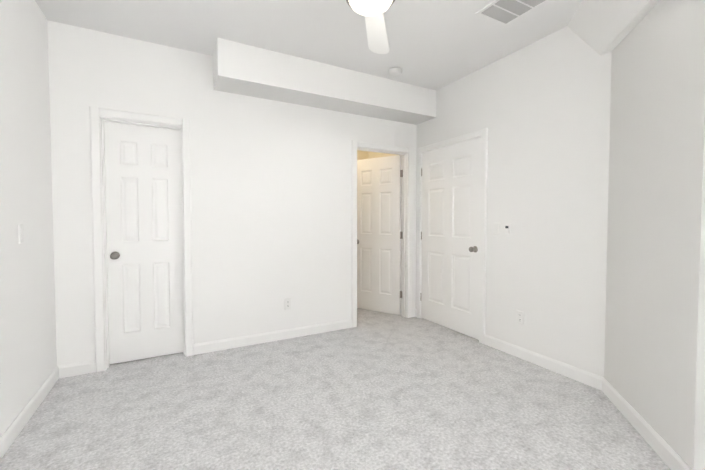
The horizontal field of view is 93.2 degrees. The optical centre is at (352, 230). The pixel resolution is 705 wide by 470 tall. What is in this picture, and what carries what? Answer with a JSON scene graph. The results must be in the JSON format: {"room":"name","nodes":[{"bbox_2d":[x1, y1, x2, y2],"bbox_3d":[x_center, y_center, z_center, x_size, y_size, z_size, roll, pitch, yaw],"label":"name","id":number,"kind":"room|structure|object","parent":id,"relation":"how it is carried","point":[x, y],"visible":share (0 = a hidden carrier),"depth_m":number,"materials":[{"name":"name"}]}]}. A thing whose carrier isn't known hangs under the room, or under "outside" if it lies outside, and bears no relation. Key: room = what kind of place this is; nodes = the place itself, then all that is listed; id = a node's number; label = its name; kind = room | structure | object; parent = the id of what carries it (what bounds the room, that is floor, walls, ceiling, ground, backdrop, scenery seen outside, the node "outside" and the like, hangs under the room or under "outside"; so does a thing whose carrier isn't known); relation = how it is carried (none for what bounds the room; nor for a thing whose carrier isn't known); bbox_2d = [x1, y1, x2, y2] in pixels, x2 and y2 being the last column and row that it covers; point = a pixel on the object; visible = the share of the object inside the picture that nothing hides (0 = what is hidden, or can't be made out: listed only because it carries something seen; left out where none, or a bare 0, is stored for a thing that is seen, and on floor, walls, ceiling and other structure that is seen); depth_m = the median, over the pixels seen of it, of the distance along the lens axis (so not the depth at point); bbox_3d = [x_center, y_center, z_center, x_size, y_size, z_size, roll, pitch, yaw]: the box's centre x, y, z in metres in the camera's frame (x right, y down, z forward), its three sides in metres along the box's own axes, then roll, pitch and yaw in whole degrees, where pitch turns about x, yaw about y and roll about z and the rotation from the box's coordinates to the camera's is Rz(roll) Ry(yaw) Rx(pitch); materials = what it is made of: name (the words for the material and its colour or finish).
{"room":"empty bedroom","nodes":[
{"label":"empty bedroom","id":0,"kind":"room"},
{"bbox_2d":[0,0,56,436],"bbox_3d":[-1.303,-0.157,0.599,0.115,2.720,4.580,-1,2,-28],"label":"wall","id":1,"kind":"structure","parent":0,"point":[28,357],"depth_m":2.06,"materials":[{"name":"white paint"}]},
{"bbox_2d":[18,224,23,243],"bbox_3d":[-1.986,0.020,2.003,0.011,0.115,0.070,-1,2,-28],"label":"switch plate","id":2,"kind":"object","parent":1,"relation":"attached to","point":[21,232],"visible":0.98,"depth_m":1.99,"materials":[{"name":"white plastic"}]},
{"bbox_2d":[0,309,691,469],"bbox_3d":[0.291,1.128,1.498,3.506,0.095,4.350,-1,2,-28],"label":"baseboard","id":3,"kind":"structure","parent":1,"relation":"attached to","point":[670,457],"depth_m":2.57,"materials":[{"name":"white paint"}]},
{"bbox_2d":[47,20,416,365],"bbox_3d":[-0.719,-0.245,3.449,3.621,2.720,0.115,-1,2,-28],"label":"wall","id":4,"kind":"structure","parent":0,"point":[271,201],"depth_m":3.14,"materials":[{"name":"white paint"}]},
{"bbox_2d":[89,106,193,371],"bbox_3d":[-1.783,0.075,2.875,0.715,2.116,0.132,-1,2,-28],"label":"trim","id":5,"kind":"structure","parent":4,"relation":"attached to","point":[98,116],"depth_m":2.73,"materials":[{"name":"white paint"}]},
{"bbox_2d":[104,121,182,363],"bbox_3d":[-1.804,0.105,2.914,0.568,2.030,0.183,-1,2,-28],"label":"closet door","id":6,"kind":"structure","parent":4,"relation":"in","point":[143,219],"depth_m":2.89,"materials":[{"name":"white paint"}]},
{"bbox_2d":[285,298,290,309],"bbox_3d":[-0.665,0.756,3.439,0.070,0.115,0.007,-1,2,-28],"label":"electrical outlet plate","id":7,"kind":"object","parent":4,"relation":"attached to","point":[287,303],"visible":1,"depth_m":3.44,"materials":[{"name":"white plastic"}]},
{"bbox_2d":[357,155,401,314],"bbox_3d":[0.303,0.059,4.425,0.414,2.030,0.640,-1,2,-28],"label":"entry door","id":8,"kind":"structure","parent":4,"relation":"in","point":[379,234],"depth_m":4.39,"materials":[{"name":"white paint"}]},
{"bbox_2d":[351,140,411,327],"bbox_3d":[0.337,0.040,4.027,0.854,2.116,0.149,-1,2,-28],"label":"trim","id":9,"kind":"structure","parent":4,"relation":"attached to","point":[406,244],"depth_m":4.12,"materials":[{"name":"white paint"}]},
{"bbox_2d":[35,0,581,89],"bbox_3d":[0.291,-1.593,1.415,3.736,0.100,4.580,-1,2,-28],"label":"ceiling","id":10,"kind":"structure","parent":0,"point":[436,44],"depth_m":2.61,"materials":[{"name":"white paint"}]},
{"bbox_2d":[213,38,435,124],"bbox_3d":[-0.153,-1.452,3.453,2.356,0.306,0.350,-1,2,-28],"label":"soffit","id":11,"kind":"structure","parent":10,"relation":"attached to","point":[246,70],"depth_m":3.20,"materials":[{"name":"white paint"}]},
{"bbox_2d":[346,0,394,53],"bbox_3d":[0.011,-1.369,1.700,1.123,0.366,1.199,-1,2,-28],"label":"fan","id":12,"kind":"object","parent":10,"relation":"hanging from","point":[372,11],"visible":1,"depth_m":2.05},
{"bbox_2d":[388,67,402,76],"bbox_3d":[0.430,-1.579,3.337,0.140,0.046,0.140,-1,2,-28],"label":"smoke detector","id":13,"kind":"object","parent":10,"relation":"attached to","point":[395,72],"visible":1,"depth_m":3.29,"materials":[{"name":"white plastic"}]},
{"bbox_2d":[475,0,549,25],"bbox_3d":[1.122,-1.568,2.329,0.324,0.006,0.372,-1,2,-28],"label":"ceiling vent","id":14,"kind":"object","parent":10,"relation":"in","point":[504,12],"visible":1,"depth_m":2.37,"materials":[{"name":"white metal"}]},
{"bbox_2d":[567,0,659,55],"bbox_3d":[1.596,-1.398,2.004,0.216,0.325,1.139,1,2,17],"label":"soffit","id":15,"kind":"structure","parent":10,"relation":"attached to","point":[600,27],"depth_m":2.17,"materials":[{"name":"white paint"}]},
{"bbox_2d":[0,316,670,469],"bbox_3d":[0.291,1.226,1.501,3.736,0.100,4.580,-1,2,-28],"label":"floor carpet","id":16,"kind":"object","parent":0,"point":[401,393],"visible":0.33,"depth_m":2.11,"materials":[{"name":"grey carpet"}]},
{"bbox_2d":[357,150,367,159],"bbox_3d":[-0.612,-0.287,4.830,2.125,2.720,0.115,-1,2,-28],"label":"wall","id":17,"kind":"structure","parent":0,"point":[361,155],"depth_m":5.15,"materials":[{"name":"beige paint"}]},
{"bbox_2d":[357,308,400,322],"bbox_3d":[-0.413,1.137,4.384,2.240,0.100,1.165,-1,2,-28],"label":"floor","id":18,"kind":"structure","parent":0,"point":[363,315],"depth_m":4.28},
{"bbox_2d":[368,26,611,376],"bbox_3d":[1.076,-0.256,3.817,0.117,2.720,3.272,-1,2,-28],"label":"wall","id":19,"kind":"structure","parent":0,"point":[539,109],"depth_m":2.75,"materials":[{"name":"white paint"}]},
{"bbox_2d":[420,138,480,339],"bbox_3d":[1.082,0.080,3.738,0.183,2.030,0.904,-1,2,-28],"label":"door","id":20,"kind":"structure","parent":19,"relation":"in","point":[451,219],"depth_m":3.67,"materials":[{"name":"white paint"}]},
{"bbox_2d":[417,128,487,343],"bbox_3d":[1.108,0.048,3.747,0.132,2.116,1.042,-1,2,-28],"label":"door frame","id":21,"kind":"structure","parent":19,"relation":"attached to","point":[482,134],"depth_m":3.32,"materials":[{"name":"white paint"}]},
{"bbox_2d":[505,225,510,233],"bbox_3d":[1.417,-0.012,3.048,0.020,0.080,0.052,-1,2,-28],"label":"thermostat","id":22,"kind":"object","parent":19,"relation":"attached to","point":[507,229],"visible":1,"depth_m":3.04,"materials":[{"name":"white plastic"}]},
{"bbox_2d":[517,310,523,324],"bbox_3d":[1.486,0.771,2.956,0.007,0.115,0.070,-1,2,-28],"label":"electrical outlet plate","id":23,"kind":"object","parent":19,"relation":"attached to","point":[520,317],"visible":1,"depth_m":2.95,"materials":[{"name":"white plastic"}]},
{"bbox_2d":[604,0,704,469],"bbox_3d":[1.736,-0.198,1.928,0.149,2.720,1.008,1,2,19],"label":"wall","id":24,"kind":"structure","parent":0,"point":[657,114],"depth_m":1.77,"materials":[{"name":"white paint"}]},
{"bbox_2d":[693,115,704,469],"bbox_3d":[1.964,-0.163,0.793,0.115,2.720,1.590,-1,2,-28],"label":"wall","id":25,"kind":"structure","parent":0,"point":[699,448],"depth_m":1.47,"materials":[{"name":"paint"}]}
]}

